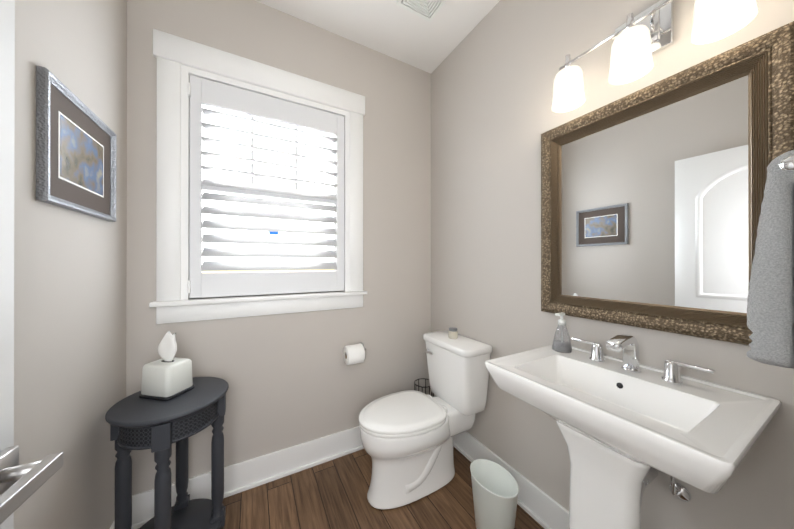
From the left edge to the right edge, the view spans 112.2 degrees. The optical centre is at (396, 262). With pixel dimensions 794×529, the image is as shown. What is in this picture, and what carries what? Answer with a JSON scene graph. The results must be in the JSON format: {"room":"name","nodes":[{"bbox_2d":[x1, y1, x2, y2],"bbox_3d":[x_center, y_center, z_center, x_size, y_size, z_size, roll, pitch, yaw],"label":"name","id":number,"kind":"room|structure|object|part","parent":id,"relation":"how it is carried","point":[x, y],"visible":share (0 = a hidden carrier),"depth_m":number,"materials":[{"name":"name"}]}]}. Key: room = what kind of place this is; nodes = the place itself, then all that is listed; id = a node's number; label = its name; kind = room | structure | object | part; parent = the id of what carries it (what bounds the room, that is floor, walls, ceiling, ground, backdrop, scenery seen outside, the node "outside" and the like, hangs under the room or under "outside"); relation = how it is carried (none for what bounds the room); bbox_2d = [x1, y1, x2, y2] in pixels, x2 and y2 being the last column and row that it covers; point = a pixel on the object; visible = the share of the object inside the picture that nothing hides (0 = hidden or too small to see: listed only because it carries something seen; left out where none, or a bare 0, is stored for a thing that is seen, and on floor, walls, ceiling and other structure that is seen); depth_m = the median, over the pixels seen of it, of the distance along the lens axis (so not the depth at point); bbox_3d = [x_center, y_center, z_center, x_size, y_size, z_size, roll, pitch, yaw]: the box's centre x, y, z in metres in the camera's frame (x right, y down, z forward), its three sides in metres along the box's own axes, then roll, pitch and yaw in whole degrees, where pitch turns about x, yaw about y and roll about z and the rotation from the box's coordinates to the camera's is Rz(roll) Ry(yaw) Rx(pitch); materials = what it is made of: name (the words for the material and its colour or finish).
{"room":"bathroom","nodes":[
{"label":"bathroom","id":0,"kind":"room"},
{"bbox_2d":[14,0,126,528],"bbox_3d":[-0.579,-0.122,-0.164,0.140,2.740,3.440,0,0,-29],"label":"wall","id":1,"kind":"structure","parent":0,"point":[70,276],"depth_m":0.86,"materials":[{"name":"grey paint"}]},
{"bbox_2d":[36,65,116,221],"bbox_3d":[-1.076,-0.355,0.921,0.022,0.367,0.430,0,0,-29],"label":"picture frame","id":2,"kind":"object","parent":1,"relation":"attached to","point":[76,146],"visible":1,"depth_m":0.85,"materials":[{"name":"silver metal"}]},
{"bbox_2d":[60,114,102,195],"bbox_3d":[-1.078,-0.355,0.920,0.002,0.188,0.264,0,0,-29],"label":"photo","id":3,"kind":"object","parent":2,"relation":"attached to","point":[81,153],"depth_m":0.90,"materials":[{"name":"multicoloured paper"}]},
{"bbox_2d":[110,520,131,528],"bbox_3d":[-0.852,1.174,0.509,0.026,0.150,1.686,0,0,-29],"label":"baseboard","id":4,"kind":"structure","parent":1,"relation":"attached to","point":[112,526],"depth_m":1.12,"materials":[{"name":"white paint"}]},
{"bbox_2d":[126,0,430,494],"bbox_3d":[-0.537,-0.119,1.738,1.754,2.740,0.140,0,0,-29],"label":"wall","id":5,"kind":"structure","parent":0,"point":[292,379],"depth_m":1.62,"materials":[{"name":"grey paint"}]},
{"bbox_2d":[132,426,363,528],"bbox_3d":[-0.497,1.176,1.662,1.754,0.150,0.026,0,0,-29],"label":"baseboard","id":6,"kind":"structure","parent":5,"relation":"attached to","point":[254,472],"depth_m":1.52,"materials":[{"name":"white paint"}]},
{"bbox_2d":[149,291,366,306],"bbox_3d":[-0.709,0.199,1.569,1.105,0.022,0.110,0,0,-29],"label":"window sill","id":7,"kind":"structure","parent":5,"relation":"attached to","point":[213,300],"depth_m":1.47,"materials":[{"name":"white paint"}]},
{"bbox_2d":[153,29,364,323],"bbox_3d":[-0.734,-0.416,1.616,1.093,1.427,0.166,0,0,-29],"label":"window","id":8,"kind":"structure","parent":5,"relation":"in","point":[206,92],"depth_m":1.46,"materials":[{"name":"white paint"}]},
{"bbox_3d":[-1.131,-0.409,1.324,0.092,1.192,0.018,0,0,-29],"label":"casing","id":9,"kind":"part","parent":8,"relation":"part of","materials":[{"name":"white paint"}]},
{"bbox_2d":[187,280,190,292],"bbox_3d":[-1.064,0.121,1.366,0.012,0.064,0.016,0,0,-29],"label":"window shutter hinge","id":10,"kind":"object","parent":8,"relation":"attached to","point":[188,286],"visible":1,"depth_m":1.36,"materials":[{"name":"white paint"}]},
{"bbox_2d":[188,82,190,95],"bbox_3d":[-1.064,-0.891,1.367,0.012,0.064,0.016,0,0,-29],"label":"window shutter hinge","id":11,"kind":"object","parent":8,"relation":"attached to","point":[189,88],"visible":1,"depth_m":1.36,"materials":[{"name":"white paint"}]},
{"bbox_3d":[-0.702,0.254,1.557,1.069,0.088,0.018,0,0,-29],"label":"window apron","id":12,"kind":"part","parent":8,"relation":"part of","materials":[{"name":"white wood"}]},
{"bbox_3d":[-0.715,-0.394,1.582,0.819,1.152,0.028,0,0,-29],"label":"shutter frame","id":13,"kind":"part","parent":8,"relation":"part of","materials":[{"name":"white paint"}]},
{"bbox_3d":[-0.754,-0.393,1.654,0.825,1.162,0.030,0,0,-29],"label":"window sash","id":14,"kind":"part","parent":8,"relation":"part of","materials":[{"name":"white wood"}]},
{"bbox_2d":[201,107,337,270],"bbox_3d":[-0.717,-0.385,1.585,0.715,0.854,0.088,0,0,-29],"label":"louvres","id":15,"kind":"object","parent":8,"relation":"attached to","point":[237,252],"visible":1,"depth_m":1.55,"materials":[{"name":"white paint"}]},
{"bbox_2d":[269,231,278,234],"bbox_3d":[-0.765,-0.189,1.656,0.055,0.030,0.001,0,0,-29],"label":"window sticker","id":16,"kind":"object","parent":8,"relation":"attached to","point":[273,233],"visible":0.64,"depth_m":1.66,"materials":[{"name":"blue"}]},
{"bbox_3d":[-0.273,-0.408,1.792,0.092,1.192,0.018,0,0,-29],"label":"casing","id":17,"kind":"part","parent":8,"relation":"part of","materials":[{"name":"white paint"}]},
{"bbox_2d":[343,342,365,365],"bbox_3d":[-0.263,0.585,1.727,0.159,0.120,0.137,0,0,-29],"label":"toilet paper roll","id":18,"kind":"object","parent":5,"relation":"attached to","point":[354,354],"visible":1,"depth_m":1.67,"materials":[{"name":"white paper"}]},
{"bbox_2d":[138,446,543,528],"bbox_3d":[0.252,1.278,0.286,2.034,0.060,3.440,0,0,-29],"label":"floor","id":19,"kind":"structure","parent":0,"point":[331,494],"depth_m":1.38,"materials":[{"name":"brown wood"}]},
{"bbox_2d":[105,377,228,528],"bbox_3d":[-0.924,0.900,1.104,0.384,0.700,0.384,0,0,-29],"label":"table","id":20,"kind":"object","parent":19,"relation":"on","point":[158,428],"visible":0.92,"depth_m":1.03,"materials":[{"name":"grey paint"}]},
{"bbox_3d":[-1.057,0.956,1.031,0.050,0.588,0.050,0,0,-29],"label":"leg","id":21,"kind":"part","parent":20,"relation":"part of","materials":[{"name":"grey paint"}]},
{"bbox_3d":[-0.851,0.956,0.971,0.050,0.588,0.050,0,0,-29],"label":"leg","id":22,"kind":"part","parent":20,"relation":"part of","materials":[{"name":"grey paint"}]},
{"bbox_2d":[139,331,193,400],"bbox_3d":[-0.974,0.419,1.134,0.152,0.261,0.124,0,0,11],"label":"tissue box","id":23,"kind":"object","parent":20,"relation":"on","point":[167,376],"visible":1,"depth_m":1.09,"materials":[{"name":"grey ceramic"}]},
{"bbox_2d":[139,498,221,528],"bbox_3d":[-0.924,1.128,1.104,0.340,0.020,0.340,0,0,-29],"label":"shelf","id":24,"kind":"object","parent":20,"relation":"attached to","point":[196,513],"depth_m":1.17,"materials":[{"name":"grey paint"}]},
{"bbox_3d":[-0.996,0.956,1.237,0.050,0.588,0.050,0,0,-29],"label":"leg","id":25,"kind":"part","parent":20,"relation":"part of","materials":[{"name":"grey paint"}]},
{"bbox_3d":[-0.790,0.956,1.177,0.050,0.588,0.050,0,0,-29],"label":"leg","id":26,"kind":"part","parent":20,"relation":"part of","materials":[{"name":"grey paint"}]},
{"bbox_2d":[414,378,433,395],"bbox_3d":[0.195,1.056,1.929,0.142,0.384,0.142,0,0,-29],"label":"wire stand","id":27,"kind":"object","parent":19,"relation":"on","point":[425,387],"visible":0.12,"depth_m":1.95,"materials":[{"name":"black metal"}]},
{"bbox_2d":[359,330,492,508],"bbox_3d":[0.138,0.863,1.546,0.744,0.776,0.434,0,0,-29],"label":"toilet","id":28,"kind":"object","parent":19,"relation":"on","point":[406,436],"visible":1,"depth_m":1.46,"materials":[{"name":"white ceramic"}]},
{"bbox_3d":[0.018,0.843,1.480,0.465,0.018,0.376,0,0,-29],"label":"seat","id":29,"kind":"part","parent":28,"relation":"part of","materials":[{"name":"white"}]},
{"bbox_3d":[0.018,0.823,1.480,0.471,0.018,0.382,0,0,-29],"label":"seat lid","id":30,"kind":"part","parent":28,"relation":"part of","materials":[{"name":"white plastic"}]},
{"bbox_3d":[0.021,0.811,1.482,0.432,0.006,0.350,0,0,-29],"label":"seat crown","id":31,"kind":"part","parent":28,"relation":"part of","materials":[{"name":"white plastic"}]},
{"bbox_3d":[0.072,1.052,1.510,0.584,0.397,0.368,0,0,-29],"label":"bowl","id":32,"kind":"part","parent":28,"relation":"part of","materials":[{"name":"white ceramic"}]},
{"bbox_2d":[448,327,457,338],"bbox_3d":[0.354,0.442,1.687,0.058,0.063,0.058,0,0,-29],"label":"jar","id":33,"kind":"object","parent":28,"relation":"on","point":[452,332],"visible":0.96,"depth_m":1.67,"materials":[{"name":"clear glass"}]},
{"bbox_3d":[0.354,0.419,1.687,0.054,0.016,0.054,0,0,-29],"label":"lid","id":34,"kind":"part","parent":33,"relation":"part of","materials":[{"name":"grey metal"}]},
{"bbox_3d":[0.367,0.686,1.671,0.208,0.345,0.412,0,0,-29],"label":"tank","id":35,"kind":"part","parent":28,"relation":"part of","materials":[{"name":"white ceramic"}]},
{"bbox_3d":[0.364,0.494,1.669,0.225,0.039,0.434,0,0,-29],"label":"tank lid","id":36,"kind":"part","parent":28,"relation":"part of","materials":[{"name":"white ceramic"}]},
{"bbox_2d":[470,459,518,528],"bbox_3d":[0.446,1.117,1.235,0.176,0.263,0.238,0,0,-29],"label":"basket","id":37,"kind":"object","parent":19,"relation":"on","point":[495,487],"visible":1,"depth_m":1.21,"materials":[{"name":"white plastic"}]},
{"bbox_2d":[485,334,781,528],"bbox_3d":[0.670,0.747,0.848,0.478,1.005,0.586,0,0,-29],"label":"sink","id":38,"kind":"object","parent":19,"relation":"on","point":[628,424],"visible":1,"depth_m":0.78,"materials":[{"name":"white ceramic"}]},
{"bbox_2d":[552,312,571,352],"bbox_3d":[0.697,0.290,1.128,0.072,0.160,0.072,0,0,-29],"label":"soap dispenser","id":39,"kind":"object","parent":38,"relation":"on","point":[561,342],"visible":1,"depth_m":1.11,"materials":[{"name":"clear glass"}]},
{"bbox_2d":[552,325,571,352],"bbox_3d":[0.697,0.312,1.127,0.072,0.116,0.072,0,0,-29],"label":"bottle","id":40,"kind":"object","parent":39,"relation":"attached to","point":[561,341],"depth_m":1.11,"materials":[{"name":"clear glass"}]},
{"bbox_2d":[572,337,604,362],"bbox_3d":[0.747,0.337,1.044,0.048,0.066,0.112,0,0,-29],"label":"handle","id":41,"kind":"object","parent":38,"relation":"on","point":[596,356],"depth_m":1.01,"materials":[{"name":"silver metal"}]},
{"bbox_2d":[606,334,640,372],"bbox_3d":[0.765,0.307,0.901,0.157,0.126,0.052,0,0,-29],"label":"faucet","id":42,"kind":"object","parent":38,"relation":"on","point":[629,344],"depth_m":0.90,"materials":[{"name":"silver metal"}]},
{"bbox_2d":[661,359,715,384],"bbox_3d":[0.876,0.337,0.807,0.048,0.066,0.112,0,0,-29],"label":"handle","id":43,"kind":"object","parent":38,"relation":"on","point":[672,375],"depth_m":0.82,"materials":[{"name":"silver metal"}]},
{"bbox_2d":[255,0,499,73],"bbox_3d":[0.252,-1.522,0.291,2.034,0.060,3.440,0,0,-29],"label":"ceiling","id":44,"kind":"structure","parent":0,"point":[392,29],"depth_m":1.66,"materials":[{"name":"white paint"}]},
{"bbox_2d":[397,0,446,21],"bbox_3d":[0.158,-1.480,1.479,0.236,0.018,0.236,0,0,-29],"label":"ceiling vent","id":45,"kind":"object","parent":44,"relation":"in","point":[427,10],"visible":1,"depth_m":1.54,"materials":[{"name":"grey"}]},
{"bbox_2d":[431,0,793,528],"bbox_3d":[1.084,-0.121,0.742,0.140,2.740,3.440,0,0,-29],"label":"wall","id":46,"kind":"structure","parent":0,"point":[494,116],"depth_m":1.34,"materials":[{"name":"grey paint"}]},
{"bbox_2d":[453,431,568,528],"bbox_3d":[0.665,1.175,1.334,0.026,0.150,1.686,0,0,-29],"label":"baseboard","id":47,"kind":"structure","parent":46,"relation":"attached to","point":[544,510],"depth_m":1.34,"materials":[{"name":"white paint"}]},
{"bbox_2d":[551,0,757,112],"bbox_3d":[0.814,-0.770,0.920,0.162,0.251,0.523,0,0,-29],"label":"sconce","id":48,"kind":"object","parent":46,"relation":"attached to","point":[641,38],"visible":1,"depth_m":0.89,"materials":[{"name":"white glass"}]},
{"bbox_3d":[0.697,-0.813,1.088,0.019,0.062,0.019,0,0,-29],"label":"post","id":49,"kind":"part","parent":48,"relation":"part of","materials":[{"name":"silver metal"}]},
{"bbox_3d":[0.697,-0.714,1.088,0.117,0.140,0.117,0,0,-29],"label":"lamp shade","id":50,"kind":"part","parent":48,"relation":"part of","materials":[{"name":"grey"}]},
{"bbox_3d":[0.794,-0.814,0.910,0.019,0.062,0.019,0,0,-29],"label":"post","id":51,"kind":"part","parent":48,"relation":"part of","materials":[{"name":"silver metal"}]},
{"bbox_3d":[0.794,-0.715,0.909,0.117,0.140,0.117,0,0,-29],"label":"lamp shade","id":52,"kind":"part","parent":48,"relation":"part of","materials":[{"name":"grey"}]},
{"bbox_3d":[0.850,-0.823,0.889,0.084,0.036,0.040,0,0,-29],"label":"arm","id":53,"kind":"part","parent":48,"relation":"part of"},
{"bbox_3d":[0.891,-0.715,0.731,0.117,0.140,0.117,0,0,-29],"label":"lamp shade","id":54,"kind":"part","parent":48,"relation":"part of","materials":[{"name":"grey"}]},
{"bbox_2d":[541,21,793,344],"bbox_3d":[0.856,-0.193,0.971,0.039,0.845,0.690,0,0,-29],"label":"mirror","id":55,"kind":"object","parent":46,"relation":"attached to","point":[652,196],"visible":0.83,"depth_m":0.88,"materials":[{"name":"brown metal"}]},
{"bbox_3d":[0.866,-0.193,0.976,0.005,0.677,0.522,0,0,-29],"label":"glass","id":56,"kind":"part","parent":55,"relation":"part of","materials":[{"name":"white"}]},
{"bbox_3d":[0.343,-0.122,0.122,1.754,2.740,0.140,0,0,-29],"label":"wall","id":57,"kind":"structure","parent":0,"visible":0},
{"bbox_2d":[0,0,14,528],"bbox_3d":[-0.572,0.229,0.140,0.040,2.022,0.760,0,0,-24],"label":"door","id":58,"kind":"structure","parent":57,"relation":"in","point":[7,67],"depth_m":0.48,"materials":[{"name":"white paint"}]},
{"bbox_2d":[0,445,40,494],"bbox_3d":[-0.659,0.364,0.462,0.064,0.066,0.066,0,0,-24],"label":"rose","id":59,"kind":"object","parent":58,"relation":"attached to","point":[9,456],"depth_m":0.46,"materials":[{"name":"silver metal"}]},
{"bbox_3d":[-0.652,0.364,0.466,0.048,0.022,0.022,0,0,-24],"label":"door handle neck","id":60,"kind":"part","parent":59,"relation":"part of","materials":[{"name":"silver metal"}]},
{"bbox_2d":[0,452,62,523],"bbox_3d":[-0.600,0.364,0.427,0.020,0.026,0.146,0,0,-24],"label":"lever","id":61,"kind":"object","parent":59,"relation":"attached to","point":[19,492],"visible":1,"depth_m":0.43,"materials":[{"name":"silver metal"}]},
{"bbox_2d":[746,150,793,368],"bbox_3d":[0.682,0.001,0.449,0.363,0.378,0.109,0,0,-29],"label":"towel","id":62,"kind":"object","parent":57,"relation":"attached to","point":[770,311],"visible":1,"depth_m":0.45,"materials":[{"name":"grey fabric"}]},
{"label":"outside","id":63,"kind":"structure","parent":0,"visible":0},
{"bbox_2d":[202,105,333,272],"bbox_3d":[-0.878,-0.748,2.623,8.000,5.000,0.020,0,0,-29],"label":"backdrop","id":64,"kind":"structure","parent":63,"point":[230,164],"depth_m":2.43,"materials":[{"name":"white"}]}
]}

